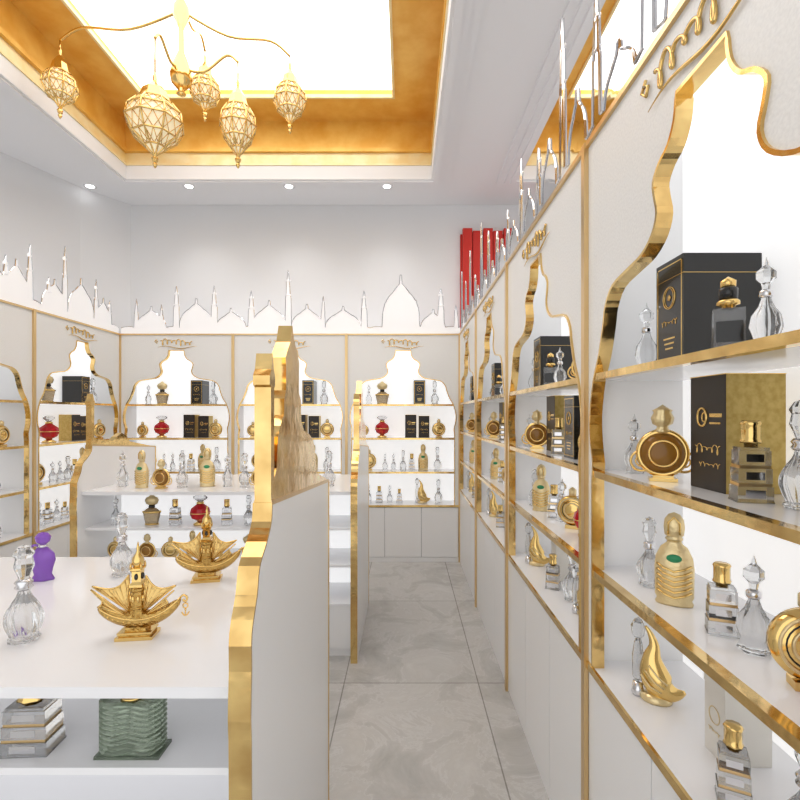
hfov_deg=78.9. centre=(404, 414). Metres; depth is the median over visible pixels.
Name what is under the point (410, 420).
gift box
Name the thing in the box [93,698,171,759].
perfume bottle
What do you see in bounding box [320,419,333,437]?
perfume bottle
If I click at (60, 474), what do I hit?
perfume bottle
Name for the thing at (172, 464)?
perfume bottle
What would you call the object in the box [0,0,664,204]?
ceiling
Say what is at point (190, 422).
gift box
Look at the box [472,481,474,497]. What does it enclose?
perfume bottle
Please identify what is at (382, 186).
recessed light
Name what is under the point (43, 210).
wall
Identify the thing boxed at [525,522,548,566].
perfume bottle
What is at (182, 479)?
perfume bottle
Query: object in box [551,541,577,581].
gift box
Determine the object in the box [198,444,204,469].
perfume bottle
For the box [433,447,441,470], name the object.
perfume bottle
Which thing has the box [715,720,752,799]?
perfume bottle
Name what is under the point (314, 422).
gift box
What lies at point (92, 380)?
perfume bottle
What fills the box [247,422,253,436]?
perfume bottle
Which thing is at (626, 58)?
cutout
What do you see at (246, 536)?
perfume bottle
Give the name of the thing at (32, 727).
perfume bottle
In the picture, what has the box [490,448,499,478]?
perfume bottle
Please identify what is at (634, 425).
perfume bottle
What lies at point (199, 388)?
gift box
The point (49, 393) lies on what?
perfume bottle
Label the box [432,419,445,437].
perfume bottle
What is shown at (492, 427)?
perfume bottle
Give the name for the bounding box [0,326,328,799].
display counter
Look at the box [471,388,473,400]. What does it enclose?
bottle
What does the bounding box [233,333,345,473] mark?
display cabinet
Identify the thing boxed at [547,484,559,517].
perfume bottle
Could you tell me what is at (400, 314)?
cutout
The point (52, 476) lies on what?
perfume bottle
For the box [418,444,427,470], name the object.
perfume bottle
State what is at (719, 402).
gift box
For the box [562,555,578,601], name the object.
perfume bottle
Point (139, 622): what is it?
perfume bottle
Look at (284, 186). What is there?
recessed light
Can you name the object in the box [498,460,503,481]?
perfume bottle
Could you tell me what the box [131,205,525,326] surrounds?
wall
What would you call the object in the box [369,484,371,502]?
perfume bottle
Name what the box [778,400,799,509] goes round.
perfume bottle
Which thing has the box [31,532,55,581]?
perfume bottle
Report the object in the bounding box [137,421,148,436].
perfume bottle
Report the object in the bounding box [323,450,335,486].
perfume bottle
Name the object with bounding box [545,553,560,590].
perfume bottle
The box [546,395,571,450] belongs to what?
gift box
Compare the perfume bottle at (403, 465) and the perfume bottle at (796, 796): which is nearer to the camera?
the perfume bottle at (796, 796)
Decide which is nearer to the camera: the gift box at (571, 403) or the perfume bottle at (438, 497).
the gift box at (571, 403)
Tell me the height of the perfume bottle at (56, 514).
0.200 m
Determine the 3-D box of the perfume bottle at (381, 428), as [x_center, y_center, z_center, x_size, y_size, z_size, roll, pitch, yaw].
[-0.240,0.119,5.100,0.156,0.231,0.156,0,0,-10]
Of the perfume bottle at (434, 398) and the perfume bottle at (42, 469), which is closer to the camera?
the perfume bottle at (42, 469)
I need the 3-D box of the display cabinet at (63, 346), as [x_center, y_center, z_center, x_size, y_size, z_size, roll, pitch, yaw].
[-3.053,0.335,4.383,0.314,2.330,1.155,0,0,0]
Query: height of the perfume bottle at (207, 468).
0.256 m
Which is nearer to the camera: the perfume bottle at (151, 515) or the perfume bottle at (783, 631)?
the perfume bottle at (783, 631)
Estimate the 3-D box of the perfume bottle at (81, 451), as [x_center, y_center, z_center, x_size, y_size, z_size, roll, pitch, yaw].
[-3.050,0.441,4.593,0.063,0.277,0.107,0,0,9]
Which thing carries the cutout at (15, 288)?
on the display cabinet at (63, 346)
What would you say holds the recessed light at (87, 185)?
in the ceiling at (331, 44)
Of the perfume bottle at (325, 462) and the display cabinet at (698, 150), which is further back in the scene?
the perfume bottle at (325, 462)
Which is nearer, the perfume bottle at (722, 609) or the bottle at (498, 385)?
the perfume bottle at (722, 609)
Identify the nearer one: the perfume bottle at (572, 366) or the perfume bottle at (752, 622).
the perfume bottle at (752, 622)
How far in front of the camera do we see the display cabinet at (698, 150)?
1.19 m
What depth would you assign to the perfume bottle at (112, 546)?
3.10 m
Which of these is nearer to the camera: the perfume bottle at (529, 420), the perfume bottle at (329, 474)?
the perfume bottle at (529, 420)
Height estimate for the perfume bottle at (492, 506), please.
0.207 m
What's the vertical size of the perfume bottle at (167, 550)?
0.154 m
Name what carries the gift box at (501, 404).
in the display cabinet at (490, 312)
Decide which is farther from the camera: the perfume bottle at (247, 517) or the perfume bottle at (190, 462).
the perfume bottle at (190, 462)
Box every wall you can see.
[0,152,130,332]
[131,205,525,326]
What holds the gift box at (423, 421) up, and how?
in the display cabinet at (408, 530)
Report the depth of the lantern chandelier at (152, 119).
3.11 m
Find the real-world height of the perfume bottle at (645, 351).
0.190 m
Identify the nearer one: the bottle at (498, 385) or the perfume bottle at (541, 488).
the perfume bottle at (541, 488)
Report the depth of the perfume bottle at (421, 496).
5.08 m
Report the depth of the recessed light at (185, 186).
4.86 m
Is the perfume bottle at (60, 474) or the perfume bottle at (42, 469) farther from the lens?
the perfume bottle at (60, 474)
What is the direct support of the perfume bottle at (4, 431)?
in the display cabinet at (17, 322)
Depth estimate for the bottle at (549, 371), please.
2.09 m
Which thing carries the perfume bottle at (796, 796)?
in the display cabinet at (698, 150)
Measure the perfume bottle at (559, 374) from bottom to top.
0.164 m
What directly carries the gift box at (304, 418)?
in the display cabinet at (322, 357)
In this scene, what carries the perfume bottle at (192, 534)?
in the display shelf
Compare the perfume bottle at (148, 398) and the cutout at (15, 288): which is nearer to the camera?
the cutout at (15, 288)
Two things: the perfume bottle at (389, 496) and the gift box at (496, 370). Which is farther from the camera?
the perfume bottle at (389, 496)
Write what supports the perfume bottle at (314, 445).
in the display cabinet at (322, 357)
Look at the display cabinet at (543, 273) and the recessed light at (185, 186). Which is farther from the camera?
the recessed light at (185, 186)
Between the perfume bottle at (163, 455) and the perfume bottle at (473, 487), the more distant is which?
the perfume bottle at (163, 455)
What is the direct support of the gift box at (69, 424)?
in the display cabinet at (63, 346)
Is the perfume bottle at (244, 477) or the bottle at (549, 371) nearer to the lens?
the bottle at (549, 371)
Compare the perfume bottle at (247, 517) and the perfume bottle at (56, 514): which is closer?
the perfume bottle at (247, 517)
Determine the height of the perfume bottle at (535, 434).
0.191 m
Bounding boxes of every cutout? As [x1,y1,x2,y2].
[0,244,118,332]
[121,272,459,333]
[460,0,679,330]
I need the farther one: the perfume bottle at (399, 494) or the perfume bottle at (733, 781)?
the perfume bottle at (399, 494)
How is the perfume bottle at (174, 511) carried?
in the display shelf
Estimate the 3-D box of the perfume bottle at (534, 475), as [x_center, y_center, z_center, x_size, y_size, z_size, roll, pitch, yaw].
[0.659,0.367,2.467,0.066,0.186,0.065,0,0,28]
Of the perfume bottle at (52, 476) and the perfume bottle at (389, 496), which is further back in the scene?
the perfume bottle at (389, 496)
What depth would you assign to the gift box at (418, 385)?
5.04 m
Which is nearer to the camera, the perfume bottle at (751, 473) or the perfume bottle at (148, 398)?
the perfume bottle at (751, 473)
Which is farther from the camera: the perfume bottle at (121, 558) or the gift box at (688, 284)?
the perfume bottle at (121, 558)
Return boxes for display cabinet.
[0,299,34,556]
[35,309,120,556]
[119,333,232,473]
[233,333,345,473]
[346,333,459,561]
[459,310,474,599]
[475,265,504,679]
[505,147,581,799]
[582,0,799,799]
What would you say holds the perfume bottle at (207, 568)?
in the display counter
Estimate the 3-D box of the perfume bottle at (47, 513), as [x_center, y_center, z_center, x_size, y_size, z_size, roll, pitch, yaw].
[-3.040,0.832,4.133,0.053,0.176,0.070,0,0,-1]
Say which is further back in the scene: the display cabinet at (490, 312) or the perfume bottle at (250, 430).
the perfume bottle at (250, 430)
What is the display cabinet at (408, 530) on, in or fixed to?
on the floor
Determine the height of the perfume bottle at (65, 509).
0.147 m
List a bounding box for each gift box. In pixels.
[58,414,80,440]
[62,376,89,402]
[80,416,85,439]
[183,415,199,436]
[191,380,208,403]
[198,416,212,436]
[301,415,307,432]
[302,380,316,403]
[308,416,320,436]
[405,415,415,436]
[413,380,424,403]
[418,416,428,436]
[470,376,472,400]
[491,363,501,395]
[499,402,503,429]
[504,403,504,435]
[534,336,574,386]
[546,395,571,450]
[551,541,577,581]
[564,395,579,459]
[656,253,761,359]
[691,373,786,493]
[704,672,771,767]
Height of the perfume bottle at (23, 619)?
0.226 m
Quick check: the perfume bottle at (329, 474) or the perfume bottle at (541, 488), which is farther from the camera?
the perfume bottle at (329, 474)
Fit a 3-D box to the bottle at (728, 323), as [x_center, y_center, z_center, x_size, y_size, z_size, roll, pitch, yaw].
[0.630,-0.195,0.948,0.056,0.150,0.040,0,0,26]
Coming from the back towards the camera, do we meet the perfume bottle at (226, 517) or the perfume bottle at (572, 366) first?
the perfume bottle at (226, 517)
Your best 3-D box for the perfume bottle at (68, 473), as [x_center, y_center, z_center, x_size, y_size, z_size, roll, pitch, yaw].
[-3.039,0.473,4.382,0.074,0.215,0.075,0,0,11]
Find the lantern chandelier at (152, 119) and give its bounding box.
[40,0,306,167]
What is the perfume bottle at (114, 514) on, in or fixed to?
in the display shelf
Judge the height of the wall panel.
1.170 m
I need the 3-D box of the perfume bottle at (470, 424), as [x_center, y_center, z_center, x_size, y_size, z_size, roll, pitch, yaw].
[0.645,0.069,4.683,0.151,0.191,0.050,0,0,33]
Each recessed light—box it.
[83,183,96,188]
[183,185,194,188]
[283,185,294,188]
[381,185,392,188]
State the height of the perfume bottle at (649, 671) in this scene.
0.207 m
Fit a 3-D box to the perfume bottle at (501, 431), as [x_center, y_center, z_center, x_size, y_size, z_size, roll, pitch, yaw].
[0.660,0.087,3.237,0.061,0.154,0.046,0,0,23]
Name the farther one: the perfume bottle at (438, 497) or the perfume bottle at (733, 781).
the perfume bottle at (438, 497)
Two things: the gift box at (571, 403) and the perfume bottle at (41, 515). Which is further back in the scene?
the perfume bottle at (41, 515)
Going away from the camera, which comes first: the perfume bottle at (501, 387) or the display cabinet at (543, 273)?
the display cabinet at (543, 273)
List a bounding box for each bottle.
[0,420,9,446]
[0,698,66,758]
[2,545,44,644]
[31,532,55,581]
[39,415,59,442]
[40,464,45,484]
[40,503,43,526]
[42,376,55,401]
[42,502,52,523]
[48,460,56,482]
[53,498,60,520]
[56,461,63,480]
[60,501,68,518]
[63,456,72,479]
[70,459,76,472]
[78,447,84,459]
[90,378,97,402]
[90,542,189,641]
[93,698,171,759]
[94,419,105,438]
[107,536,117,556]
[109,512,133,576]
[111,496,119,524]
[116,451,128,486]
[134,450,148,487]
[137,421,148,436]
[140,533,157,556]
[142,495,161,524]
[145,384,151,403]
[150,459,171,488]
[153,415,169,437]
[155,381,168,403]
[161,536,179,556]
[162,453,166,469]
[169,499,181,524]
[170,453,175,470]
[170,507,243,583]
[176,453,188,487]
[186,453,194,470]
[186,530,195,556]
[189,495,210,525]
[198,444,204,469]
[199,448,214,486]
[209,381,217,403]
[209,419,221,437]
[213,447,220,470]
[221,499,232,524]
[222,453,232,486]
[239,453,250,487]
[241,534,248,552]
[243,495,251,524]
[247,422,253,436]
[249,471,253,484]
[314,445,317,469]
[320,381,327,403]
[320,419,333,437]
[323,447,328,470]
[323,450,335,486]
[365,385,371,403]
[369,449,375,470]
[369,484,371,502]
[375,381,388,403]
[375,415,389,437]
[376,486,382,502]
[382,454,387,470]
[387,485,392,502]
[391,452,395,470]
[396,489,401,502]
[400,450,406,470]
[408,453,414,470]
[415,478,429,502]
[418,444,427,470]
[430,381,438,403]
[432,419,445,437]
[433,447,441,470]
[434,479,442,502]
[465,413,474,431]
[467,470,473,491]
[469,440,474,462]
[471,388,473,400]
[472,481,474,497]
[484,412,498,437]
[486,488,497,516]
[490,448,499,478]
[495,375,501,394]
[496,505,503,527]
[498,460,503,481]
[499,417,503,439]
[500,376,503,393]
[521,410,546,448]
[525,415,532,446]
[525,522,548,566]
[528,357,533,387]
[528,469,537,505]
[532,464,549,511]
[544,353,556,384]
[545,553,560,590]
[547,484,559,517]
[551,417,563,453]
[553,348,566,381]
[555,478,566,522]
[557,487,578,529]
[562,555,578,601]
[567,361,575,378]
[571,565,578,614]
[573,495,578,536]
[624,414,643,473]
[629,404,690,481]
[631,617,685,706]
[634,302,655,363]
[636,517,656,587]
[654,512,694,607]
[704,561,739,638]
[711,277,745,347]
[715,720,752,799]
[728,420,774,503]
[735,554,770,657]
[749,256,783,338]
[766,592,799,691]
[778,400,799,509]
[788,750,799,799]
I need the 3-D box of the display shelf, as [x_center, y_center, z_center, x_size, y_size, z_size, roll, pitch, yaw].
[-1.155,0.635,3.399,1.736,1.730,0.944,0,0,0]
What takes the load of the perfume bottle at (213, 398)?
in the display cabinet at (175, 360)
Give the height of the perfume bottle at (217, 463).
0.249 m
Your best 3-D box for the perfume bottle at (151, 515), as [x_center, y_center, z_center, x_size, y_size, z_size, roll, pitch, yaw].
[-1.620,0.602,3.110,0.122,0.196,0.071,0,0,2]
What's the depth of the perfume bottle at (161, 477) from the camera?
3.10 m
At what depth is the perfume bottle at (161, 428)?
5.06 m
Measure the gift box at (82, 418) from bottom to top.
0.227 m
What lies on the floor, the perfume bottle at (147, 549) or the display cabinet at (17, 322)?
the display cabinet at (17, 322)
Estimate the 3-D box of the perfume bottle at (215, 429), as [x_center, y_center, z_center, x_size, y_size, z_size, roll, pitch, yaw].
[-1.962,0.137,5.040,0.140,0.196,0.043,0,0,8]
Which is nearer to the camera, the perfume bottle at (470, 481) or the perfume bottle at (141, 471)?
the perfume bottle at (141, 471)
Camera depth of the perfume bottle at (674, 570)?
1.17 m
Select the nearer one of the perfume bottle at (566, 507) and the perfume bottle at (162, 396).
the perfume bottle at (566, 507)
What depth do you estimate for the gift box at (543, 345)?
2.25 m
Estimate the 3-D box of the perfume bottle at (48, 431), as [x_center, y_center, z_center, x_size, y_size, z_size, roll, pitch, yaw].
[-3.050,0.119,4.162,0.156,0.231,0.156,0,0,10]
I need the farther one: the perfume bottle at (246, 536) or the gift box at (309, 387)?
the gift box at (309, 387)
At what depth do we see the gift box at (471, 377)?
4.58 m
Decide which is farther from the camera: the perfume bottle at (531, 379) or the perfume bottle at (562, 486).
the perfume bottle at (531, 379)
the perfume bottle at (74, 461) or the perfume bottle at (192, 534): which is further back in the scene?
the perfume bottle at (74, 461)
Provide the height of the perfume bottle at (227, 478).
0.220 m
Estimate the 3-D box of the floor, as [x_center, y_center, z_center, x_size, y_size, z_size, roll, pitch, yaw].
[-0.200,1.525,1.750,9.600,0.050,7.500,0,0,0]
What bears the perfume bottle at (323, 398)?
in the display cabinet at (322, 357)
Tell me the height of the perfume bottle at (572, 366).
0.182 m
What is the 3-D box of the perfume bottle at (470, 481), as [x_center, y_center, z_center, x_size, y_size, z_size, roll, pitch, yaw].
[0.663,0.646,4.740,0.131,0.207,0.062,0,0,18]
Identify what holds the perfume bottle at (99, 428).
in the display cabinet at (63, 346)
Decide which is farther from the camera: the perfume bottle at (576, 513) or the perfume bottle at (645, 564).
the perfume bottle at (576, 513)
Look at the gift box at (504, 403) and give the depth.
3.05 m
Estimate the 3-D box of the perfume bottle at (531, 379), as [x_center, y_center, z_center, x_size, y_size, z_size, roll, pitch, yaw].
[0.660,-0.215,2.482,0.062,0.190,0.056,0,0,21]
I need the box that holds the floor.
[329,562,548,799]
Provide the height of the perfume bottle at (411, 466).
0.176 m
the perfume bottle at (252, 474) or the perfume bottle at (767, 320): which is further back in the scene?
the perfume bottle at (252, 474)
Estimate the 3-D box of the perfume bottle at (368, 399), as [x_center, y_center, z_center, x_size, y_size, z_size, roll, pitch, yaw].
[-0.380,-0.220,5.100,0.071,0.220,0.064,0,0,-9]
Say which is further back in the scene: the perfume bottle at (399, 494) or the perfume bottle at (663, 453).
the perfume bottle at (399, 494)
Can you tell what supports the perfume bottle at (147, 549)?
in the display shelf
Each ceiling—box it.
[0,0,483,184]
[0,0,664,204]
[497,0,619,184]
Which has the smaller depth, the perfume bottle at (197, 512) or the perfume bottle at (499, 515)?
the perfume bottle at (197, 512)
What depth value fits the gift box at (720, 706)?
1.03 m
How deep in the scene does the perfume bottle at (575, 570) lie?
1.83 m
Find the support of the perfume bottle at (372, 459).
in the display cabinet at (408, 530)
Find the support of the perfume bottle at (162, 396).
in the display cabinet at (175, 360)
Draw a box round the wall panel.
[460,228,511,328]
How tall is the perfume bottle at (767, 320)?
0.164 m
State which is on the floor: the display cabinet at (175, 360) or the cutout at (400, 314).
the display cabinet at (175, 360)
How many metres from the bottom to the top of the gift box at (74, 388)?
0.250 m
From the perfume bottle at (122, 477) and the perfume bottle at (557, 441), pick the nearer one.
the perfume bottle at (557, 441)
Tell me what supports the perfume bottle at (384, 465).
in the display cabinet at (408, 530)
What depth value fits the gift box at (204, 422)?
5.09 m
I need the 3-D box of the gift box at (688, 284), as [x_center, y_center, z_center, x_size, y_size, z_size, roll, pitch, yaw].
[0.714,-0.243,1.153,0.180,0.245,0.120,0,0,0]
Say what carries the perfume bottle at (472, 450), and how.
in the display cabinet at (467, 334)
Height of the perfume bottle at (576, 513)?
0.163 m
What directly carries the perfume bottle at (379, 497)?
in the display cabinet at (408, 530)
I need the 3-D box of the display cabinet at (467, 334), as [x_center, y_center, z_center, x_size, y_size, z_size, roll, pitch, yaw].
[0.703,0.335,4.383,0.314,2.330,1.155,0,0,0]
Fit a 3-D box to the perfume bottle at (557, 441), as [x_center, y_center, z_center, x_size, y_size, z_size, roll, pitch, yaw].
[0.660,0.087,2.083,0.061,0.154,0.046,0,0,29]
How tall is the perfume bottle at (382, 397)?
0.246 m
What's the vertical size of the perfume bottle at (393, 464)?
0.190 m
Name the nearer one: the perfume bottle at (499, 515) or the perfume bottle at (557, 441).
the perfume bottle at (557, 441)

